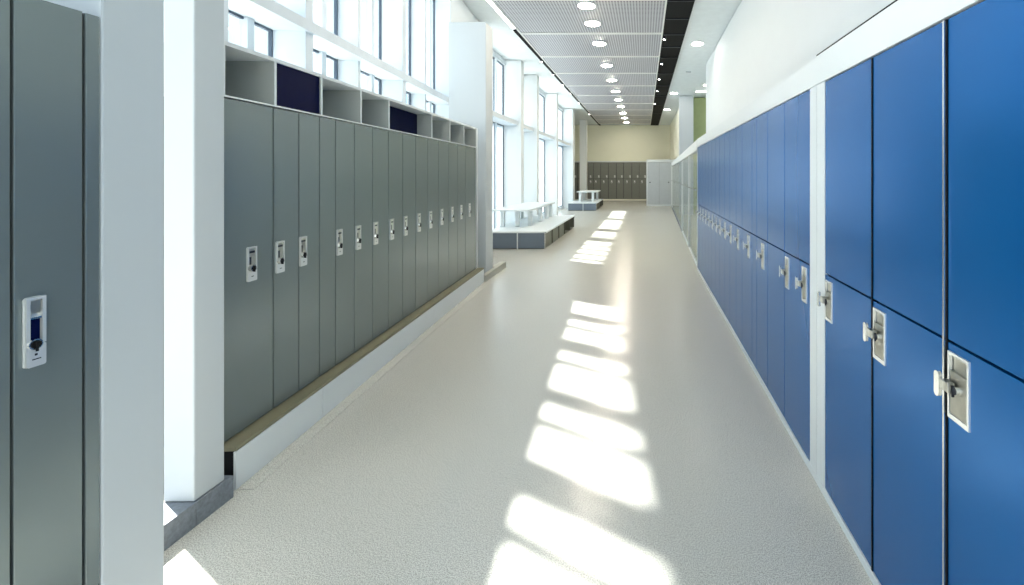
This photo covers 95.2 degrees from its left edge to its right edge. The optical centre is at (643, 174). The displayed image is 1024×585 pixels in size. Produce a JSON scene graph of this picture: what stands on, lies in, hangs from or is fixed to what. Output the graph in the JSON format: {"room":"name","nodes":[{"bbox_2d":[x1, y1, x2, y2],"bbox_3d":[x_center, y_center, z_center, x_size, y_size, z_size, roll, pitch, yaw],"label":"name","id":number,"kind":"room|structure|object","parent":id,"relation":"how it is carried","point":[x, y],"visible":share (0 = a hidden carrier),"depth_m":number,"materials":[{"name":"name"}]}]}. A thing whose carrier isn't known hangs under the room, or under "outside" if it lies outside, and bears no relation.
{"room":"school corridor","nodes":[
{"label":"school corridor","id":0,"kind":"room"},
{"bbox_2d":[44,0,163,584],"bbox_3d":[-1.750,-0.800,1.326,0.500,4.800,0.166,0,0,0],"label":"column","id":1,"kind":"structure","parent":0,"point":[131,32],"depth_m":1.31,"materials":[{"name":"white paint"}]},
{"bbox_2d":[451,0,478,21],"bbox_3d":[-3.628,-0.800,8.592,0.744,4.800,2.017,0,0,0],"label":"wall","id":2,"kind":"structure","parent":0,"point":[460,12],"depth_m":8.12,"materials":[{"name":"white paint"}]},
{"bbox_2d":[493,50,517,228],"bbox_3d":[-3.760,-0.800,11.075,0.480,4.800,2.948,0,0,0],"label":"window","id":3,"kind":"structure","parent":2,"relation":"in","point":[499,120],"depth_m":12.04,"materials":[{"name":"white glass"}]},
{"bbox_2d":[449,22,492,272],"bbox_3d":[-2.750,-0.390,7.160,0.580,3.980,0.320,0,0,0],"label":"wall pier","id":4,"kind":"object","parent":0,"point":[470,43],"visible":0.49,"depth_m":7.00,"materials":[{"name":"white paint"}]},
{"bbox_2d":[497,60,523,223],"bbox_3d":[-3.765,-0.800,12.695,0.670,4.800,0.290,0,0,0],"label":"wall","id":5,"kind":"structure","parent":0,"point":[513,69],"depth_m":12.55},
{"bbox_2d":[164,201,872,584],"bbox_3d":[0.400,1.675,13.300,11.200,0.150,31.600,0,0,0],"label":"floor","id":6,"kind":"structure","parent":0,"point":[592,414],"depth_m":2.52,"materials":[{"name":"plastic"}]},
{"bbox_2d":[0,0,9,584],"bbox_3d":[-1.725,0.579,1.002,0.450,2.040,0.131,0,0,0],"label":"locker","id":7,"kind":"object","parent":6,"relation":"on","point":[4,4],"visible":1,"depth_m":1.05,"materials":[{"name":"grey metal"}]},
{"bbox_2d":[10,0,81,584],"bbox_3d":[-1.716,0.579,1.137,0.467,2.040,0.135,0,0,0],"label":"locker","id":8,"kind":"object","parent":6,"relation":"on","point":[46,37],"visible":1,"depth_m":1.12,"materials":[{"name":"grey metal"}]},
{"bbox_2d":[82,13,98,584],"bbox_3d":[-1.725,0.582,1.223,0.450,2.035,0.034,0,0,0],"label":"end panel","id":9,"kind":"object","parent":6,"relation":"on","point":[90,23],"visible":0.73,"depth_m":1.22,"materials":[{"name":"grey paint"}]},
{"bbox_2d":[164,475,232,550],"bbox_3d":[-2.520,1.545,1.843,0.960,0.110,0.786,0,0,0],"label":"trim","id":10,"kind":"structure","parent":6,"relation":"on","point":[180,517],"depth_m":2.04,"materials":[{"name":"grey stone"}]},
{"bbox_2d":[164,0,223,500],"bbox_3d":[-2.120,-0.855,2.125,0.140,4.690,0.150,0,0,0],"label":"column","id":11,"kind":"structure","parent":10,"relation":"on","point":[193,29],"depth_m":2.05,"materials":[{"name":"white paint"}]},
{"bbox_2d":[224,451,233,474],"bbox_3d":[-2.507,1.502,4.478,0.530,0.197,4.440,0,0,-4],"label":"trim","id":12,"kind":"structure","parent":11,"relation":"attached to","point":[228,456],"depth_m":2.28,"materials":[{"name":"black"}]},
{"bbox_2d":[233,389,321,489],"bbox_3d":[-2.101,1.502,2.623,0.013,0.192,0.680,0,0,-4],"label":"trim","id":13,"kind":"structure","parent":11,"relation":"attached to","point":[258,452],"depth_m":2.54,"materials":[{"name":"white laminate"}]},
{"bbox_2d":[224,268,483,451],"bbox_3d":[-2.501,1.392,4.479,0.543,0.020,4.440,0,0,-4],"label":"trim","id":14,"kind":"structure","parent":11,"relation":"attached to","point":[243,437],"depth_m":3.04,"materials":[{"name":"brown wood"}]},
{"bbox_2d":[224,98,272,441],"bbox_3d":[-2.333,0.489,2.463,0.389,1.777,0.342,0,0,-4],"label":"locker","id":15,"kind":"object","parent":14,"relation":"on","point":[248,127],"visible":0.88,"depth_m":2.45,"materials":[{"name":"grey metal"}]},
{"bbox_2d":[273,108,297,407],"bbox_3d":[-2.353,0.489,2.743,0.389,1.777,0.214,0,0,-4],"label":"locker","id":16,"kind":"object","parent":14,"relation":"on","point":[285,123],"visible":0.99,"depth_m":2.75,"materials":[{"name":"grey metal"}]},
{"bbox_2d":[298,113,318,390],"bbox_3d":[-2.368,0.489,2.952,0.389,1.777,0.202,0,0,-4],"label":"locker","id":17,"kind":"object","parent":14,"relation":"on","point":[308,125],"visible":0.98,"depth_m":2.95,"materials":[{"name":"grey metal"}]},
{"bbox_2d":[319,117,334,375],"bbox_3d":[-2.396,0.489,3.142,0.360,1.777,0.176,0,0,-4],"label":"locker","id":18,"kind":"object","parent":14,"relation":"on","point":[326,126],"visible":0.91,"depth_m":3.13,"materials":[{"name":"grey metal"}]},
{"bbox_2d":[335,120,353,364],"bbox_3d":[-2.397,0.489,3.351,0.389,1.777,0.235,0,0,-4],"label":"locker","id":19,"kind":"object","parent":14,"relation":"on","point":[344,131],"visible":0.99,"depth_m":3.34,"materials":[{"name":"grey metal"}]},
{"bbox_2d":[354,124,371,351],"bbox_3d":[-2.415,0.489,3.602,0.389,1.777,0.261,0,0,-4],"label":"locker","id":20,"kind":"object","parent":14,"relation":"on","point":[362,134],"visible":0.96,"depth_m":3.59,"materials":[{"name":"grey metal"}]},
{"bbox_2d":[372,128,387,339],"bbox_3d":[-2.434,0.489,3.866,0.389,1.777,0.263,0,0,-4],"label":"locker","id":21,"kind":"object","parent":14,"relation":"on","point":[379,136],"visible":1,"depth_m":3.86,"materials":[{"name":"grey metal"}]},
{"bbox_2d":[388,131,401,328],"bbox_3d":[-2.453,0.489,4.137,0.389,1.777,0.274,0,0,-4],"label":"locker","id":22,"kind":"object","parent":14,"relation":"on","point":[394,138],"visible":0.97,"depth_m":4.12,"materials":[{"name":"grey metal"}]},
{"bbox_2d":[402,133,414,318],"bbox_3d":[-2.474,0.489,4.418,0.389,1.777,0.282,0,0,-4],"label":"locker","id":23,"kind":"object","parent":14,"relation":"on","point":[408,141],"visible":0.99,"depth_m":4.41,"materials":[{"name":"grey metal"}]},
{"bbox_2d":[415,136,427,309],"bbox_3d":[-2.494,0.489,4.709,0.389,1.777,0.296,0,0,-4],"label":"locker","id":24,"kind":"object","parent":14,"relation":"on","point":[421,144],"visible":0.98,"depth_m":4.71,"materials":[{"name":"grey metal"}]},
{"bbox_2d":[428,139,437,300],"bbox_3d":[-2.516,0.489,5.009,0.389,1.777,0.299,0,0,-4],"label":"locker","id":25,"kind":"object","parent":14,"relation":"on","point":[432,144],"visible":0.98,"depth_m":5.00,"materials":[{"name":"grey metal"}]},
{"bbox_2d":[438,141,447,294],"bbox_3d":[-2.539,0.489,5.322,0.389,1.777,0.322,0,0,-4],"label":"locker","id":26,"kind":"object","parent":14,"relation":"on","point":[442,146],"visible":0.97,"depth_m":5.29,"materials":[{"name":"grey metal"}]},
{"bbox_2d":[448,143,456,286],"bbox_3d":[-2.562,0.489,5.642,0.389,1.777,0.315,0,0,-4],"label":"locker","id":27,"kind":"object","parent":14,"relation":"on","point":[452,148],"visible":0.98,"depth_m":5.63,"materials":[{"name":"grey metal"}]},
{"bbox_2d":[457,144,464,280],"bbox_3d":[-2.584,0.489,5.956,0.389,1.777,0.308,0,0,-4],"label":"locker","id":28,"kind":"object","parent":14,"relation":"on","point":[460,148],"visible":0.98,"depth_m":5.92,"materials":[{"name":"grey metal"}]},
{"bbox_2d":[465,146,475,275],"bbox_3d":[-2.612,0.489,6.346,0.389,1.777,0.467,0,0,-4],"label":"locker","id":29,"kind":"object","parent":14,"relation":"on","point":[470,152],"visible":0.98,"depth_m":6.34,"materials":[{"name":"grey metal"}]},
{"bbox_2d":[224,40,475,147],"bbox_3d":[-2.516,-0.546,4.429,0.426,0.287,4.327,0,0,-4],"label":"cubby shelf","id":30,"kind":"object","parent":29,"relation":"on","point":[250,76],"visible":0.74,"depth_m":3.07,"materials":[{"name":"white laminate"}]},
{"bbox_2d":[237,281,489,489],"bbox_3d":[-2.186,1.603,4.516,0.084,0.014,4.470,0,0,-4],"label":"trim","id":31,"kind":"structure","parent":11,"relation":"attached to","point":[281,458],"depth_m":3.06,"materials":[{"name":"plastic"}]},
{"bbox_2d":[476,128,477,267],"bbox_3d":[-2.689,0.345,6.652,0.440,2.070,0.037,0,0,-4],"label":"trim","id":32,"kind":"structure","parent":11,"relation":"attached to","point":[476,128],"depth_m":6.66,"materials":[{"name":"grey metal"}]},
{"bbox_2d":[321,306,433,416],"bbox_3d":[-2.193,1.502,3.899,0.013,0.192,1.870,0,0,-4],"label":"trim","id":33,"kind":"structure","parent":6,"relation":"on","point":[342,386],"depth_m":3.57,"materials":[{"name":"white laminate"}]},
{"bbox_2d":[434,269,483,323],"bbox_3d":[-2.328,1.502,5.775,0.013,0.192,1.880,0,0,-4],"label":"trim","id":34,"kind":"structure","parent":6,"relation":"on","point":[445,305],"depth_m":5.53,"materials":[{"name":"white concrete"}]},
{"bbox_2d":[484,262,505,281],"bbox_3d":[-2.436,1.550,7.251,0.123,0.100,1.101,0,0,-2],"label":"trim","id":35,"kind":"structure","parent":6,"relation":"on","point":[499,266],"depth_m":7.19,"materials":[{"name":"beige stone"}]},
{"bbox_2d":[493,215,574,248],"bbox_3d":[-2.755,1.407,11.690,1.320,0.385,4.040,0,0,0],"label":"bench","id":36,"kind":"object","parent":6,"relation":"on","point":[541,234],"visible":0.82,"depth_m":9.92,"materials":[{"name":"white laminate"}]},
{"bbox_2d":[493,202,554,226],"bbox_3d":[-3.060,1.004,11.800,0.880,0.420,3.000,0,0,0],"label":"bench","id":37,"kind":"object","parent":36,"relation":"on","point":[528,207],"visible":0.99,"depth_m":10.77,"materials":[{"name":"white laminate"}]},
{"bbox_2d":[568,199,603,210],"bbox_3d":[-2.755,1.420,21.750,1.320,0.360,3.320,0,0,0],"label":"bench","id":38,"kind":"object","parent":6,"relation":"on","point":[587,204],"visible":1,"depth_m":20.10,"materials":[{"name":"white laminate"}]},
{"bbox_2d":[646,160,671,205],"bbox_3d":[0.790,0.400,23.578,1.320,2.400,0.645,0,0,0],"label":"storage cabinet","id":39,"kind":"object","parent":6,"relation":"on","point":[658,172],"visible":0.99,"depth_m":23.28,"materials":[{"name":"white metal"}]},
{"bbox_2d":[671,140,696,266],"bbox_3d":[1.157,0.499,14.750,0.107,2.200,14.107,0,0,2],"label":"storage cabinet","id":40,"kind":"object","parent":6,"relation":"on","point":[691,150],"depth_m":9.87,"materials":[{"name":"white metal"}]},
{"bbox_2d":[697,59,815,146],"bbox_3d":[1.173,-0.536,4.978,0.554,0.137,5.264,0,0,0],"label":"trim","id":41,"kind":"structure","parent":40,"relation":"attached to","point":[803,80],"depth_m":3.17,"materials":[{"name":"white paint"}]},
{"bbox_2d":[697,268,880,584],"bbox_3d":[1.173,1.580,4.005,0.555,0.040,7.210,0,0,0],"label":"trim","id":42,"kind":"structure","parent":40,"relation":"attached to","point":[860,555],"depth_m":2.40,"materials":[{"name":"white plastic"}]},
{"bbox_2d":[695,147,700,270],"bbox_3d":[1.155,0.546,7.412,0.590,2.024,0.315,0,0,0],"label":"locker","id":43,"kind":"object","parent":42,"relation":"on","point":[699,205],"visible":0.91,"depth_m":7.43,"materials":[{"name":"metal"}]},
{"bbox_2d":[698,146,701,273],"bbox_3d":[1.155,0.546,7.096,0.590,2.024,0.315,0,0,0],"label":"locker","id":44,"kind":"object","parent":42,"relation":"on","point":[700,146],"visible":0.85,"depth_m":7.12,"materials":[{"name":"metal"}]},
{"bbox_2d":[700,144,705,279],"bbox_3d":[1.155,0.546,6.781,0.590,2.024,0.315,0,0,0],"label":"locker","id":45,"kind":"object","parent":42,"relation":"on","point":[703,146],"visible":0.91,"depth_m":6.81,"materials":[{"name":"blue metal"}]},
{"bbox_2d":[703,142,707,284],"bbox_3d":[1.155,0.546,6.465,0.590,2.024,0.315,0,0,0],"label":"locker","id":46,"kind":"object","parent":42,"relation":"on","point":[706,144],"visible":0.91,"depth_m":6.48,"materials":[{"name":"blue metal"}]},
{"bbox_2d":[706,140,711,291],"bbox_3d":[1.155,0.546,6.149,0.590,2.024,0.315,0,0,0],"label":"locker","id":47,"kind":"object","parent":42,"relation":"on","point":[709,142],"visible":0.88,"depth_m":6.09,"materials":[{"name":"blue metal"}]},
{"bbox_2d":[709,139,714,296],"bbox_3d":[1.155,0.546,5.833,0.590,2.024,0.315,0,0,0],"label":"locker","id":48,"kind":"object","parent":42,"relation":"on","point":[713,140],"visible":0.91,"depth_m":5.83,"materials":[{"name":"blue metal"}]},
{"bbox_2d":[713,136,720,304],"bbox_3d":[1.155,0.546,5.518,0.590,2.024,0.315,0,0,0],"label":"locker","id":49,"kind":"object","parent":42,"relation":"on","point":[717,140],"visible":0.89,"depth_m":5.51,"materials":[{"name":"blue metal"}]},
{"bbox_2d":[716,134,724,311],"bbox_3d":[1.155,0.546,5.200,0.590,2.024,0.319,0,0,0],"label":"locker","id":50,"kind":"object","parent":42,"relation":"on","point":[721,219],"visible":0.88,"depth_m":5.22,"materials":[{"name":"blue metal"}]},
{"bbox_2d":[721,131,729,322],"bbox_3d":[1.155,0.546,4.880,0.590,2.024,0.319,0,0,0],"label":"locker","id":51,"kind":"object","parent":42,"relation":"on","point":[726,135],"visible":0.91,"depth_m":4.87,"materials":[{"name":"blue metal"}]},
{"bbox_2d":[726,128,737,332],"bbox_3d":[1.155,0.546,4.560,0.590,2.024,0.319,0,0,0],"label":"locker","id":52,"kind":"object","parent":42,"relation":"on","point":[733,225],"visible":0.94,"depth_m":4.58,"materials":[{"name":"blue metal"}]},
{"bbox_2d":[733,125,742,342],"bbox_3d":[1.155,0.546,4.265,0.590,2.024,0.269,0,0,0],"label":"locker","id":53,"kind":"object","parent":42,"relation":"on","point":[738,238],"visible":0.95,"depth_m":4.24,"materials":[{"name":"blue metal"}]},
{"bbox_2d":[742,120,751,360],"bbox_3d":[1.155,0.546,3.940,0.590,2.024,0.379,0,0,0],"label":"locker","id":54,"kind":"object","parent":42,"relation":"on","point":[746,127],"visible":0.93,"depth_m":3.91,"materials":[{"name":"blue metal"}]},
{"bbox_2d":[752,117,757,368],"bbox_3d":[1.175,0.546,3.672,0.550,2.024,0.155,0,0,0],"label":"locker","id":55,"kind":"object","parent":42,"relation":"on","point":[754,121],"visible":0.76,"depth_m":3.67,"materials":[{"name":"blue metal"}]},
{"bbox_2d":[756,112,768,387],"bbox_3d":[1.155,0.546,3.436,0.590,2.024,0.316,0,0,0],"label":"locker","id":56,"kind":"object","parent":42,"relation":"on","point":[762,120],"visible":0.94,"depth_m":3.42,"materials":[{"name":"blue metal"}]},
{"bbox_2d":[768,103,785,416],"bbox_3d":[1.175,0.546,3.080,0.550,2.024,0.393,0,0,0],"label":"locker","id":57,"kind":"object","parent":42,"relation":"on","point":[776,116],"visible":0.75,"depth_m":3.06,"materials":[{"name":"blue metal"}]},
{"bbox_2d":[779,90,809,460],"bbox_3d":[1.155,0.546,2.662,0.590,2.024,0.442,0,0,0],"label":"locker","id":58,"kind":"object","parent":42,"relation":"on","point":[796,272],"visible":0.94,"depth_m":2.64,"materials":[{"name":"blue metal"}]},
{"bbox_2d":[802,269,805,299],"bbox_3d":[0.904,0.613,2.518,0.016,0.184,0.064,0,0,0],"label":"lock","id":59,"kind":"object","parent":58,"relation":"on","point":[803,270],"depth_m":2.52,"materials":[{"name":"metal"}]},
{"bbox_2d":[817,59,870,565],"bbox_3d":[1.155,0.546,2.007,0.590,2.024,0.461,0,0,0],"label":"locker","id":60,"kind":"object","parent":42,"relation":"on","point":[847,298],"visible":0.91,"depth_m":1.99,"materials":[{"name":"blue metal"}]},
{"bbox_2d":[826,283,830,319],"bbox_3d":[0.904,0.613,2.185,0.016,0.184,0.072,0,0,0],"label":"lock","id":61,"kind":"object","parent":60,"relation":"on","point":[828,285],"depth_m":2.19,"materials":[{"name":"metal"}]},
{"bbox_2d":[863,23,941,584],"bbox_3d":[1.155,0.546,1.561,0.590,2.024,0.430,0,0,0],"label":"locker","id":62,"kind":"object","parent":42,"relation":"on","point":[905,332],"visible":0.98,"depth_m":1.54,"materials":[{"name":"blue metal"}]},
{"bbox_2d":[875,312,883,360],"bbox_3d":[0.904,0.613,1.715,0.016,0.184,0.078,0,0,0],"label":"lock","id":63,"kind":"object","parent":62,"relation":"on","point":[879,316],"depth_m":1.71,"materials":[{"name":"metal"}]},
{"bbox_2d":[934,0,1023,584],"bbox_3d":[1.155,0.546,1.173,0.590,2.024,0.344,0,0,0],"label":"locker","id":64,"kind":"object","parent":42,"relation":"on","point":[980,384],"visible":1,"depth_m":1.20,"materials":[{"name":"blue metal"}]},
{"bbox_2d":[950,356,966,424],"bbox_3d":[0.904,0.613,1.283,0.016,0.184,0.078,0,0,0],"label":"lock","id":65,"kind":"object","parent":64,"relation":"on","point":[958,364],"depth_m":1.28,"materials":[{"name":"metal"}]},
{"bbox_2d":[816,0,983,84],"bbox_3d":[1.172,-0.541,1.371,0.556,0.147,1.942,0,0,0],"label":"trim","id":66,"kind":"structure","parent":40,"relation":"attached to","point":[902,20],"depth_m":1.67,"materials":[{"name":"white paint"}]},
{"bbox_2d":[810,85,816,473],"bbox_3d":[1.175,0.566,2.392,0.551,2.066,0.092,0,0,0],"label":"trim","id":67,"kind":"structure","parent":6,"relation":"on","point":[813,91],"depth_m":2.39,"materials":[{"name":"white metal"}]},
{"bbox_2d":[817,81,826,487],"bbox_3d":[1.175,0.566,2.291,0.551,2.066,0.102,0,0,0],"label":"trim","id":68,"kind":"structure","parent":6,"relation":"on","point":[821,273],"depth_m":2.28,"materials":[{"name":"white metal"}]},
{"bbox_2d":[524,75,538,217],"bbox_3d":[-3.765,-0.800,14.570,0.670,4.800,0.300,0,0,0],"label":"wall","id":69,"kind":"structure","parent":0,"point":[531,82],"depth_m":14.42,"materials":[{"name":"white paint"}]},
{"bbox_2d":[539,88,554,214],"bbox_3d":[-3.760,-0.800,16.210,0.480,4.800,2.978,0,0,0],"label":"window","id":70,"kind":"structure","parent":69,"relation":"in","point":[543,136],"depth_m":17.21,"materials":[{"name":"clear glass"}]},
{"bbox_2d":[540,94,557,214],"bbox_3d":[-3.765,-0.800,17.850,0.670,4.800,0.300,0,0,0],"label":"wall","id":71,"kind":"structure","parent":0,"point":[551,100],"depth_m":17.70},
{"bbox_2d":[558,104,570,209],"bbox_3d":[-3.760,-0.800,19.850,0.480,4.800,3.698,0,0,0],"label":"window","id":72,"kind":"structure","parent":71,"relation":"in","point":[561,143],"depth_m":21.13,"materials":[{"name":"clear glass"}]},
{"bbox_2d":[559,109,574,207],"bbox_3d":[-3.765,-0.800,22.000,0.670,4.800,0.600,0,0,0],"label":"pier","id":73,"kind":"object","parent":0,"point":[568,114],"depth_m":21.70,"materials":[{"name":"white paint"}]},
{"bbox_2d":[580,120,586,198],"bbox_3d":[-3.550,-0.800,26.400,0.400,4.800,0.400,0,0,0],"label":"column","id":74,"kind":"structure","parent":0,"point":[583,123],"depth_m":26.20,"materials":[{"name":"white paint"}]},
{"bbox_2d":[463,0,741,124],"bbox_3d":[0.400,-3.360,13.300,11.200,0.280,31.600,0,0,0],"label":"ceiling","id":75,"kind":"structure","parent":0,"point":[709,19],"depth_m":11.83,"materials":[{"name":"paint"}]},
{"bbox_2d":[491,0,666,33],"bbox_3d":[-1.175,-3.183,9.078,3.190,0.057,1.965,0,0,0],"label":"ceiling panel","id":76,"kind":"object","parent":75,"relation":"attached to","point":[526,16],"visible":1,"depth_m":9.00,"materials":[{"name":"metal"}]},
{"bbox_2d":[577,1,595,8],"bbox_3d":[-1.070,-3.152,8.370,0.340,0.032,0.340,0,0,0],"label":"recessed light","id":77,"kind":"object","parent":76,"relation":"attached to","point":[583,4],"visible":1,"depth_m":8.33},
{"bbox_2d":[521,34,662,56],"bbox_3d":[-1.175,-3.183,11.043,3.190,0.057,1.965,0,0,0],"label":"ceiling panel","id":78,"kind":"object","parent":75,"relation":"attached to","point":[545,45],"visible":0.87,"depth_m":11.02,"materials":[{"name":"metal"}]},
{"bbox_2d":[541,57,659,73],"bbox_3d":[-1.175,-3.183,13.008,3.190,0.057,1.965,0,0,0],"label":"ceiling panel","id":79,"kind":"object","parent":75,"relation":"attached to","point":[558,65],"visible":0.86,"depth_m":13.03,"materials":[{"name":"metal"}]},
{"bbox_2d":[556,74,656,85],"bbox_3d":[-1.175,-3.183,14.973,3.190,0.057,1.965,0,0,0],"label":"ceiling panel","id":80,"kind":"object","parent":75,"relation":"attached to","point":[567,79],"visible":0.87,"depth_m":14.94,"materials":[{"name":"metal"}]},
{"bbox_2d":[566,86,655,95],"bbox_3d":[-1.175,-3.183,16.938,3.190,0.057,1.965,0,0,0],"label":"ceiling panel","id":81,"kind":"object","parent":75,"relation":"attached to","point":[576,90],"visible":0.87,"depth_m":16.88,"materials":[{"name":"metal"}]},
{"bbox_2d":[575,96,653,103],"bbox_3d":[-1.175,-3.183,18.902,3.190,0.057,1.965,0,0,0],"label":"ceiling panel","id":82,"kind":"object","parent":75,"relation":"attached to","point":[582,99],"visible":0.87,"depth_m":18.90,"materials":[{"name":"metal"}]},
{"bbox_2d":[582,104,652,109],"bbox_3d":[-1.175,-3.183,20.867,3.190,0.057,1.965,0,0,0],"label":"ceiling panel","id":83,"kind":"object","parent":75,"relation":"attached to","point":[587,106],"visible":0.77,"depth_m":20.82,"materials":[{"name":"metal"}]},
{"bbox_2d":[587,110,652,114],"bbox_3d":[-1.175,-3.183,22.832,3.190,0.057,1.965,0,0,0],"label":"ceiling panel","id":84,"kind":"object","parent":75,"relation":"attached to","point":[592,112],"visible":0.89,"depth_m":22.83,"materials":[{"name":"metal"}]},
{"bbox_2d":[592,115,651,119],"bbox_3d":[-1.175,-3.183,24.797,3.190,0.057,1.965,0,0,0],"label":"ceiling panel","id":85,"kind":"object","parent":75,"relation":"attached to","point":[596,117],"visible":0.76,"depth_m":24.81,"materials":[{"name":"metal"}]},
{"bbox_2d":[596,120,650,123],"bbox_3d":[-1.175,-3.183,26.762,3.190,0.057,1.965,0,0,0],"label":"ceiling panel","id":86,"kind":"object","parent":75,"relation":"attached to","point":[598,121],"visible":0.89,"depth_m":26.67,"materials":[{"name":"metal"}]},
{"bbox_2d":[575,125,674,198],"bbox_3d":[0.400,-0.800,28.960,11.200,4.800,0.280,0,0,0],"label":"wall","id":87,"kind":"structure","parent":0,"point":[604,142],"depth_m":28.82,"materials":[{"name":"beige paint"}]},
{"bbox_2d":[513,29,599,124],"bbox_3d":[-2.825,-3.192,19.350,0.101,0.040,18.900,0,0,0],"label":"trim","id":88,"kind":"structure","parent":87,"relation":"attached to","point":[514,30],"depth_m":12.98,"materials":[{"name":"metal"}]},
{"bbox_2d":[575,199,645,200],"bbox_3d":[-2.380,1.556,28.510,5.040,0.088,0.580,0,0,0],"label":"trim","id":89,"kind":"structure","parent":87,"relation":"attached to","point":[575,199],"depth_m":28.22,"materials":[{"name":"grey"}]},
{"bbox_2d":[588,162,593,198],"bbox_3d":[-3.361,0.360,28.524,0.363,2.300,0.511,0,0,0],"label":"locker","id":90,"kind":"object","parent":89,"relation":"on","point":[590,164],"visible":0.94,"depth_m":28.30,"materials":[{"name":"metal"}]},
{"bbox_2d":[594,162,600,198],"bbox_3d":[-2.953,0.360,28.524,0.438,2.300,0.511,0,0,0],"label":"locker","id":91,"kind":"object","parent":89,"relation":"on","point":[597,165],"visible":0.91,"depth_m":28.30,"materials":[{"name":"metal"}]},
{"bbox_2d":[601,162,608,198],"bbox_3d":[-2.481,0.360,28.524,0.489,2.300,0.511,0,0,0],"label":"locker","id":92,"kind":"object","parent":89,"relation":"on","point":[604,165],"visible":0.99,"depth_m":28.30,"materials":[{"name":"grey metal"}]},
{"bbox_2d":[609,162,616,198],"bbox_3d":[-1.981,0.360,28.524,0.495,2.300,0.511,0,0,0],"label":"locker","id":93,"kind":"object","parent":89,"relation":"on","point":[612,165],"visible":1,"depth_m":28.30,"materials":[{"name":"grey metal"}]},
{"bbox_2d":[617,162,623,198],"bbox_3d":[-1.506,0.360,28.524,0.438,2.300,0.511,0,0,0],"label":"locker","id":94,"kind":"object","parent":89,"relation":"on","point":[620,165],"visible":1,"depth_m":28.30,"materials":[{"name":"metal"}]},
{"bbox_2d":[624,162,631,198],"bbox_3d":[-1.025,0.360,28.524,0.508,2.300,0.511,0,0,0],"label":"locker","id":95,"kind":"object","parent":89,"relation":"on","point":[627,165],"visible":1,"depth_m":28.30,"materials":[{"name":"grey metal"}]},
{"bbox_2d":[632,162,638,198],"bbox_3d":[-0.528,0.360,28.524,0.470,2.300,0.511,0,0,0],"label":"locker","id":96,"kind":"object","parent":89,"relation":"on","point":[635,165],"visible":0.99,"depth_m":28.30,"materials":[{"name":"metal"}]},
{"bbox_2d":[639,162,645,198],"bbox_3d":[-0.057,0.360,28.524,0.457,2.300,0.511,0,0,0],"label":"locker","id":97,"kind":"object","parent":89,"relation":"on","point":[642,165],"visible":0.83,"depth_m":28.30,"materials":[{"name":"metal"}]},
{"bbox_2d":[651,0,694,124],"bbox_3d":[0.674,-3.192,15.400,0.501,0.040,26.800,0,0,0],"label":"trim","id":98,"kind":"structure","parent":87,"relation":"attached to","point":[673,9],"depth_m":11.28,"materials":[{"name":"black metal"}]},
{"bbox_2d":[670,108,678,159],"bbox_3d":[1.710,-2.050,25.150,0.100,2.300,7.300,0,0,0],"label":"wall","id":99,"kind":"structure","parent":0,"point":[674,126],"depth_m":24.49,"materials":[{"name":"beige paint"}]},
{"bbox_2d":[672,160,678,205],"bbox_3d":[3.335,0.400,23.400,3.730,2.400,0.200,0,0,0],"label":"locker","id":100,"kind":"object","parent":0,"point":[676,167],"depth_m":23.30,"materials":[{"name":"metal"}]},
{"bbox_2d":[679,96,692,214],"bbox_3d":[1.720,-0.800,18.400,0.560,4.800,0.400,0,0,0],"label":"wall column","id":101,"kind":"structure","parent":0,"point":[685,102],"depth_m":18.20,"materials":[{"name":"white paint"}]},
{"bbox_2d":[693,98,705,213],"bbox_3d":[3.610,-0.800,18.700,3.180,4.800,0.200,0,0,0],"label":"wall","id":102,"kind":"structure","parent":0,"point":[699,104],"depth_m":18.60,"materials":[{"name":"green paint"}]},
{"bbox_2d":[706,0,894,132],"bbox_3d":[1.895,-0.800,5.250,0.210,4.800,15.500,0,0,0],"label":"wall","id":103,"kind":"structure","parent":0,"point":[764,43],"depth_m":6.47,"materials":[{"name":"white paint"}]},
{"bbox_3d":[-3.128,0.500,5.088,0.851,2.200,5.009,0,0,0],"label":"wall","id":104,"kind":"structure","parent":0,"visible":0},
{"bbox_2d":[224,0,312,70],"bbox_3d":[-2.864,-1.760,3.187,0.442,2.320,1.207,0,0,0],"label":"window","id":105,"kind":"structure","parent":104,"relation":"in","point":[293,47],"depth_m":3.67,"materials":[{"name":"clear glass"}]},
{"bbox_2d":[313,0,360,87],"bbox_3d":[-3.075,-1.760,4.214,0.245,2.320,0.973,0,0,0],"label":"window","id":106,"kind":"structure","parent":104,"relation":"in","point":[346,13],"depth_m":4.63,"materials":[{"name":"clear glass"}]},
{"bbox_2d":[228,0,448,104],"bbox_3d":[-3.101,-1.225,5.234,0.330,0.090,4.735,0,0,-7],"label":"trim","id":107,"kind":"structure","parent":104,"relation":"attached to","point":[271,14],"depth_m":4.04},
{"bbox_2d":[361,0,405,102],"bbox_3d":[-3.166,-1.760,5.189,0.310,2.320,1.042,0,0,0],"label":"window","id":108,"kind":"structure","parent":104,"relation":"in","point":[391,14],"depth_m":5.59,"materials":[{"name":"clear glass"}]},
{"bbox_2d":[406,0,425,109],"bbox_3d":[-3.309,-1.760,6.124,0.245,2.320,0.953,0,0,0],"label":"window","id":109,"kind":"structure","parent":104,"relation":"in","point":[416,9],"depth_m":6.53,"materials":[{"name":"clear glass"}]},
{"bbox_2d":[426,0,450,117],"bbox_3d":[-3.402,-1.760,7.084,0.304,2.320,1.032,0,0,0],"label":"window","id":110,"kind":"structure","parent":104,"relation":"in","point":[438,13],"depth_m":7.53,"materials":[{"name":"clear glass"}]},
{"label":"outside","id":111,"kind":"structure","parent":0,"visible":0},
{"bbox_3d":[-32.625,1.825,30.000,54.750,0.150,100.000,0,0,0],"label":"ground","id":112,"kind":"structure","parent":111,"visible":0},
{"bbox_2d":[313,48,406,103],"bbox_3d":[-16.985,-2.500,30.000,6.030,8.500,12.000,0,0,0],"label":"building","id":113,"kind":"structure","parent":112,"relation":"on","point":[329,63],"depth_m":24.00,"materials":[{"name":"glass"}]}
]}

